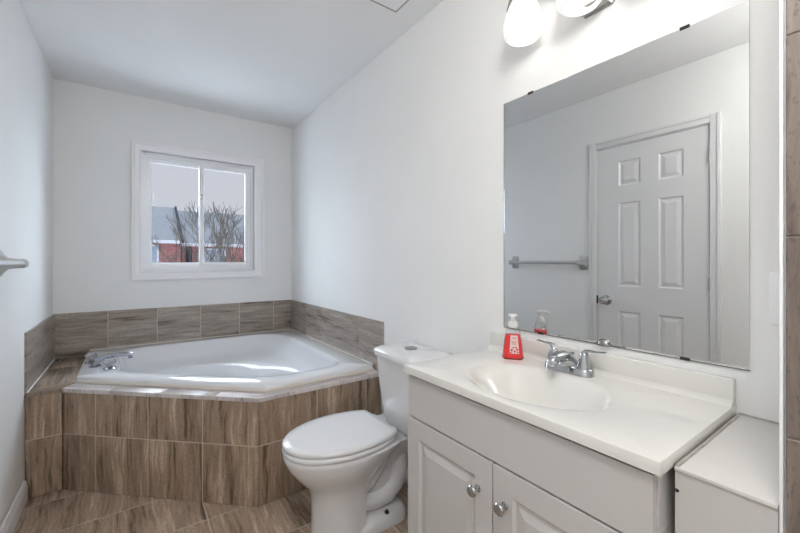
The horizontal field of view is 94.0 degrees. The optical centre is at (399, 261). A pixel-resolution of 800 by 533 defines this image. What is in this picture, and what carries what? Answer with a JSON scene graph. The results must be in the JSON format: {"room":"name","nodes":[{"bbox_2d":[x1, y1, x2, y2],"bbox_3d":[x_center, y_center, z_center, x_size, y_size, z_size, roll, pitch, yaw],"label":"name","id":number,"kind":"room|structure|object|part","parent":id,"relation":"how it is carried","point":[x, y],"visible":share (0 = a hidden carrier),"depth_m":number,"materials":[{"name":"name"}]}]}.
{"room":"bathroom","nodes":[
{"label":"bathroom","id":0,"kind":"room"},
{"bbox_2d":[0,0,52,527],"bbox_3d":[-1.149,0.025,0.735,0.130,2.529,4.532,0,0,-36],"label":"wall","id":1,"kind":"structure","parent":0,"point":[26,79],"depth_m":1.76,"materials":[{"name":"white paint"}]},
{"bbox_2d":[0,480,27,532],"bbox_3d":[-0.818,1.139,0.396,0.014,0.100,3.595,0,0,-36],"label":"baseboard","id":2,"kind":"structure","parent":1,"relation":"attached to","point":[12,518],"depth_m":1.68,"materials":[{"name":"white paint"}]},
{"bbox_2d":[0,251,28,276],"bbox_3d":[-1.390,0.009,1.262,0.090,0.112,0.698,0,0,-36],"label":"towel bar","id":3,"kind":"object","parent":1,"relation":"attached to","point":[6,263],"visible":1,"depth_m":1.48,"materials":[{"name":"silver metal"}]},
{"bbox_2d":[53,78,290,434],"bbox_3d":[-1.713,0.025,3.049,1.642,2.529,0.110,0,0,-36],"label":"wall","id":4,"kind":"structure","parent":0,"point":[94,128],"depth_m":2.74,"materials":[{"name":"white paint"}]},
{"bbox_2d":[131,139,264,280],"bbox_3d":[-1.632,-0.380,3.092,0.964,1.046,0.130,0,0,-36],"label":"window","id":5,"kind":"structure","parent":4,"relation":"in","point":[142,266],"depth_m":3.04,"materials":[{"name":"white paint"}]},
{"bbox_3d":[-1.797,-0.381,2.999,0.394,0.841,0.022,0,0,-36],"label":"sash","id":6,"kind":"part","parent":5,"relation":"part of","materials":[{"name":"clear glass"}]},
{"bbox_3d":[-1.496,-0.381,3.187,0.392,0.841,0.022,0,0,-36],"label":"sash","id":7,"kind":"part","parent":5,"relation":"part of","materials":[{"name":"clear glass"}]},
{"bbox_2d":[13,435,407,532],"bbox_3d":[-0.396,1.194,1.206,1.636,0.009,4.416,0,0,-36],"label":"floor","id":8,"kind":"structure","parent":0,"point":[61,511],"depth_m":1.75,"materials":[{"name":"beige tile"}]},
{"bbox_2d":[24,300,383,506],"bbox_3d":[-1.222,0.771,2.363,1.644,0.830,1.580,0,0,-36],"label":"tub surround","id":9,"kind":"object","parent":8,"relation":"on","point":[199,445],"visible":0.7,"depth_m":1.91,"materials":[{"name":"brown tile"}]},
{"bbox_3d":[-1.815,0.933,1.903,0.138,0.507,0.009,0,0,-36],"label":"panel","id":10,"kind":"part","parent":9,"relation":"part of","materials":[{"name":"brown tile"}]},
{"bbox_3d":[-1.217,0.933,1.876,1.075,0.507,0.009,0,0,7],"label":"panel","id":11,"kind":"part","parent":9,"relation":"part of","materials":[{"name":"brown tile"}]},
{"bbox_2d":[73,328,374,392],"bbox_3d":[-1.173,0.845,2.439,1.456,0.447,1.496,0,0,-36],"label":"bathtub","id":12,"kind":"object","parent":9,"relation":"in","point":[272,360],"visible":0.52,"depth_m":2.70,"materials":[{"name":"white plastic"}]},
{"bbox_2d":[85,351,133,370],"bbox_3d":[-1.796,0.593,2.240,0.290,0.075,0.185,0,0,2],"label":"faucet","id":13,"kind":"object","parent":12,"relation":"on","point":[108,360],"visible":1,"depth_m":2.23,"materials":[{"name":"silver metal"}]},
{"bbox_3d":[-1.908,0.584,2.305,0.055,0.042,0.055,0,0,-13],"label":"crystal knob","id":14,"kind":"part","parent":13,"relation":"part of","materials":[{"name":"white plastic"}]},
{"bbox_3d":[-1.691,0.614,2.174,0.061,0.026,0.062,0,0,-36],"label":"knob","id":15,"kind":"part","parent":13,"relation":"part of","materials":[{"name":"silver metal"}]},
{"bbox_3d":[-1.691,0.584,2.174,0.055,0.042,0.055,0,0,32],"label":"crystal knob","id":16,"kind":"part","parent":13,"relation":"part of","materials":[{"name":"white plastic"}]},
{"bbox_3d":[-0.400,0.933,2.016,0.700,0.507,0.009,0,0,-36],"label":"panel","id":17,"kind":"part","parent":9,"relation":"part of","materials":[{"name":"brown tile"}]},
{"bbox_2d":[282,342,450,532],"bbox_3d":[-0.161,0.801,1.674,0.696,0.776,0.467,0,0,-36],"label":"toilet","id":18,"kind":"object","parent":8,"relation":"on","point":[353,465],"visible":0.95,"depth_m":1.61,"materials":[{"name":"white ceramic"}]},
{"bbox_3d":[-0.282,0.781,1.642,0.463,0.019,0.378,0,0,-36],"label":"seat","id":19,"kind":"part","parent":18,"relation":"part of","materials":[{"name":"white plastic"}]},
{"bbox_3d":[-0.280,0.757,1.644,0.466,0.022,0.376,0,0,-36],"label":"lid","id":20,"kind":"part","parent":18,"relation":"part of","materials":[{"name":"white plastic"}]},
{"bbox_3d":[-0.268,0.992,1.652,0.492,0.395,0.374,0,0,-36],"label":"bowl","id":21,"kind":"part","parent":18,"relation":"part of","materials":[{"name":"white ceramic"}]},
{"bbox_3d":[0.053,0.624,1.768,0.210,0.342,0.342,0,0,-36],"label":"tank","id":22,"kind":"part","parent":18,"relation":"part of","materials":[{"name":"white ceramic"}]},
{"bbox_3d":[0.052,0.438,1.768,0.239,0.038,0.372,0,0,-36],"label":"tank lid","id":23,"kind":"part","parent":18,"relation":"part of","materials":[{"name":"white ceramic"}]},
{"bbox_2d":[408,375,725,532],"bbox_3d":[0.407,0.782,1.082,0.474,0.814,0.736,0,0,-36],"label":"vanity cabinet","id":24,"kind":"object","parent":8,"relation":"on","point":[474,467],"visible":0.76,"depth_m":0.92,"materials":[{"name":"white wood"}]},
{"bbox_3d":[0.139,0.805,1.116,0.018,0.568,0.362,0,0,-36],"label":"door","id":25,"kind":"part","parent":24,"relation":"part of","materials":[{"name":"white wood"}]},
{"bbox_3d":[0.197,0.609,0.994,0.030,0.031,0.031,0,0,-36],"label":"knob","id":26,"kind":"part","parent":24,"relation":"part of","materials":[{"name":"silver metal"}]},
{"bbox_3d":[0.249,0.609,0.920,0.030,0.031,0.031,0,0,-36],"label":"knob","id":27,"kind":"part","parent":24,"relation":"part of","materials":[{"name":"silver metal"}]},
{"bbox_3d":[0.352,0.805,0.818,0.018,0.568,0.362,0,0,-36],"label":"door","id":28,"kind":"part","parent":24,"relation":"part of","materials":[{"name":"white wood"}]},
{"bbox_2d":[403,331,735,476],"bbox_3d":[0.417,0.370,1.088,0.455,0.170,0.758,0,0,-36],"label":"countertop","id":29,"kind":"structure","parent":24,"relation":"on","point":[647,416],"depth_m":0.97,"materials":[{"name":"white stone"}]},
{"bbox_2d":[502,314,523,359],"bbox_3d":[0.404,0.269,1.337,0.075,0.160,0.055,0,0,17],"label":"soap bottle","id":30,"kind":"object","parent":29,"relation":"on","point":[512,347],"visible":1,"depth_m":1.33,"materials":[{"name":"red plastic"}]},
{"bbox_2d":[537,339,606,377],"bbox_3d":[0.506,0.308,1.166,0.135,0.082,0.227,0,0,-36],"label":"sink faucet","id":31,"kind":"object","parent":29,"relation":"on","point":[562,361],"visible":1,"depth_m":1.14,"materials":[{"name":"silver metal"}]},
{"bbox_3d":[0.494,0.282,1.250,0.020,0.031,0.077,0,0,-36],"label":"lever","id":32,"kind":"part","parent":31,"relation":"part of","materials":[{"name":"silver metal"}]},
{"bbox_3d":[0.507,0.307,1.230,0.049,0.060,0.049,0,0,-36],"label":"handle","id":33,"kind":"part","parent":31,"relation":"part of","materials":[{"name":"silver metal"}]},
{"bbox_3d":[0.505,0.305,1.166,0.132,0.052,0.080,0,0,-36],"label":"spout","id":34,"kind":"part","parent":31,"relation":"part of","materials":[{"name":"silver metal"}]},
{"bbox_3d":[0.567,0.307,1.147,0.049,0.060,0.049,0,0,-36],"label":"handle","id":35,"kind":"part","parent":31,"relation":"part of","materials":[{"name":"silver metal"}]},
{"bbox_3d":[0.581,0.282,1.128,0.020,0.031,0.077,0,0,-36],"label":"lever","id":36,"kind":"part","parent":31,"relation":"part of","materials":[{"name":"silver metal"}]},
{"bbox_2d":[675,413,778,532],"bbox_3d":[0.699,0.778,0.739,0.402,0.822,0.134,0,0,-36],"label":"storage cabinet","id":37,"kind":"object","parent":8,"relation":"on","point":[729,483],"visible":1,"depth_m":0.66,"materials":[{"name":"white wood"}]},
{"bbox_3d":[0.700,0.783,0.739,0.399,0.811,0.134,0,0,-36],"label":"panel","id":38,"kind":"part","parent":37,"relation":"part of","materials":[{"name":"white wood"}]},
{"bbox_2d":[19,0,443,127],"bbox_3d":[-0.396,-1.290,1.206,1.862,0.100,4.642,0,0,-36],"label":"ceiling","id":39,"kind":"structure","parent":0,"point":[274,62],"depth_m":2.14,"materials":[{"name":"white paint"}]},
{"bbox_2d":[370,0,408,11],"bbox_3d":[-0.052,-1.236,1.665,0.276,0.006,0.274,0,0,-36],"label":"ceiling vent","id":40,"kind":"object","parent":39,"relation":"in","point":[393,5],"visible":1,"depth_m":1.78,"materials":[{"name":"white paint"}]},
{"bbox_2d":[291,0,778,421],"bbox_3d":[0.317,0.025,1.715,0.110,2.529,4.642,0,0,-36],"label":"wall","id":41,"kind":"structure","parent":0,"point":[397,176],"depth_m":1.73,"materials":[{"name":"white paint"}]},
{"bbox_2d":[404,468,407,484],"bbox_3d":[0.134,1.139,1.865,0.013,0.100,0.820,0,0,-36],"label":"baseboard","id":42,"kind":"structure","parent":41,"relation":"attached to","point":[406,476],"depth_m":1.99,"materials":[{"name":"white paint"}]},
{"bbox_2d":[503,0,543,46],"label":"vanity light","id":43,"kind":"object","parent":41,"relation":"attached to","point":[523,24],"depth_m":1.27,"materials":[{"name":"white glass"}]},
{"bbox_3d":[0.432,-0.850,1.309,0.056,0.108,0.056,0,0,-36],"label":"bulb","id":44,"kind":"part","parent":43,"relation":"part of","materials":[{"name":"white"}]},
{"bbox_3d":[0.432,-0.851,1.309,0.135,0.140,0.135,0,0,-36],"label":"lamp shade","id":45,"kind":"part","parent":43,"relation":"part of","materials":[{"name":"white glass"}]},
{"bbox_2d":[556,0,614,18],"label":"vanity light","id":46,"kind":"object","parent":41,"relation":"attached to","point":[568,8],"depth_m":1.18,"materials":[{"name":"white glass"}]},
{"bbox_3d":[0.551,-0.850,1.142,0.056,0.108,0.056,0,0,-36],"label":"bulb","id":47,"kind":"part","parent":46,"relation":"part of","materials":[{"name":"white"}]},
{"bbox_3d":[0.551,-0.851,1.142,0.135,0.140,0.135,0,0,-36],"label":"lamp shade","id":48,"kind":"part","parent":46,"relation":"part of","materials":[{"name":"white glass"}]},
{"bbox_3d":[0.618,-0.851,1.174,0.030,0.120,0.132,0,0,-36],"label":"wall plate","id":49,"kind":"part","parent":46,"relation":"part of","materials":[{"name":"silver metal"}]},
{"bbox_2d":[488,331,735,406],"bbox_3d":[0.587,0.318,1.210,0.037,0.066,0.758,0,0,-36],"label":"backsplash","id":50,"kind":"structure","parent":41,"relation":"attached to","point":[713,388],"depth_m":1.04,"materials":[{"name":"white stone"}]},
{"bbox_2d":[504,0,749,370],"bbox_3d":[0.619,-0.182,1.182,0.018,0.890,0.726,0,0,-36],"label":"wall mirror","id":51,"kind":"object","parent":41,"relation":"attached to","point":[627,174],"visible":1,"depth_m":1.07,"materials":[{"name":"silver mirror"}]},
{"bbox_2d":[769,273,778,324],"bbox_3d":[0.875,0.085,0.834,0.006,0.118,0.073,0,0,-36],"label":"light switch","id":52,"kind":"object","parent":41,"relation":"attached to","point":[773,277],"visible":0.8,"depth_m":0.85,"materials":[{"name":"white paint"}]},
{"bbox_2d":[779,0,799,532],"bbox_3d":[0.772,-0.021,0.637,0.403,2.439,0.114,0,0,-36],"label":"wall","id":53,"kind":"structure","parent":0,"point":[789,10],"depth_m":0.56,"materials":[{"name":"white paint"}]},
{"label":"outside","id":54,"kind":"structure","parent":0,"visible":0},
{"bbox_3d":[-15.117,4.689,29.757,70.000,0.200,54.000,0,0,-36],"label":"ground","id":55,"kind":"structure","parent":54,"visible":0},
{"bbox_2d":[152,206,181,261],"bbox_3d":[-18.102,0.579,21.172,9.200,8.020,8.300,0,0,-36],"label":"townhouse","id":56,"kind":"structure","parent":55,"relation":"on","point":[161,228],"depth_m":20.71,"materials":[{"name":"red brick"}]},
{"bbox_3d":[-13.379,0.239,19.860,0.740,2.100,0.015,0,0,-36],"label":"pane","id":57,"kind":"part","parent":56,"relation":"part of","materials":[{"name":"clear glass"}]},
{"bbox_2d":[174,206,183,241],"bbox_3d":[-13.159,-2.271,22.184,0.120,2.520,4.200,0,0,-36],"label":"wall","id":58,"kind":"structure","parent":56,"relation":"on","point":[175,207],"depth_m":22.35,"materials":[{"name":"grey"}]},
{"bbox_2d":[186,247,191,261],"bbox_3d":[-11.721,1.889,20.722,0.300,5.400,0.250,0,0,-36],"label":"chimney flue","id":59,"kind":"object","parent":55,"relation":"on","point":[187,254],"visible":0.21,"depth_m":20.60,"materials":[{"name":"black metal"}]},
{"bbox_2d":[152,200,243,261],"bbox_3d":[-7.943,1.072,15.078,2.709,7.042,3.606,0,0,42],"label":"bare tree","id":60,"kind":"object","parent":55,"relation":"on","point":[175,257],"visible":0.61,"depth_m":14.80,"materials":[{"name":"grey plant"}]},
{"bbox_2d":[166,202,244,261],"bbox_3d":[-5.614,1.266,13.050,3.831,6.650,2.930,0,0,24],"label":"bare tree","id":61,"kind":"object","parent":55,"relation":"on","point":[221,220],"visible":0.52,"depth_m":13.09,"materials":[{"name":"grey plant"}]},
{"bbox_2d":[177,206,244,261],"bbox_3d":[-11.876,0.464,25.927,6.420,8.250,8.300,0,0,-36],"label":"townhouse","id":62,"kind":"structure","parent":55,"relation":"on","point":[189,239],"depth_m":22.72,"materials":[{"name":"red brick"}]},
{"bbox_3d":[-10.868,0.114,21.962,0.970,1.550,0.015,0,0,-36],"label":"pane","id":63,"kind":"part","parent":62,"relation":"part of","materials":[{"name":"clear glass"}]},
{"bbox_2d":[211,226,244,261],"bbox_3d":[-8.260,1.451,18.718,2.459,6.281,2.800,0,0,-36],"label":"bare tree","id":64,"kind":"object","parent":55,"relation":"on","point":[242,241],"visible":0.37,"depth_m":18.45,"materials":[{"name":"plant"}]}
]}

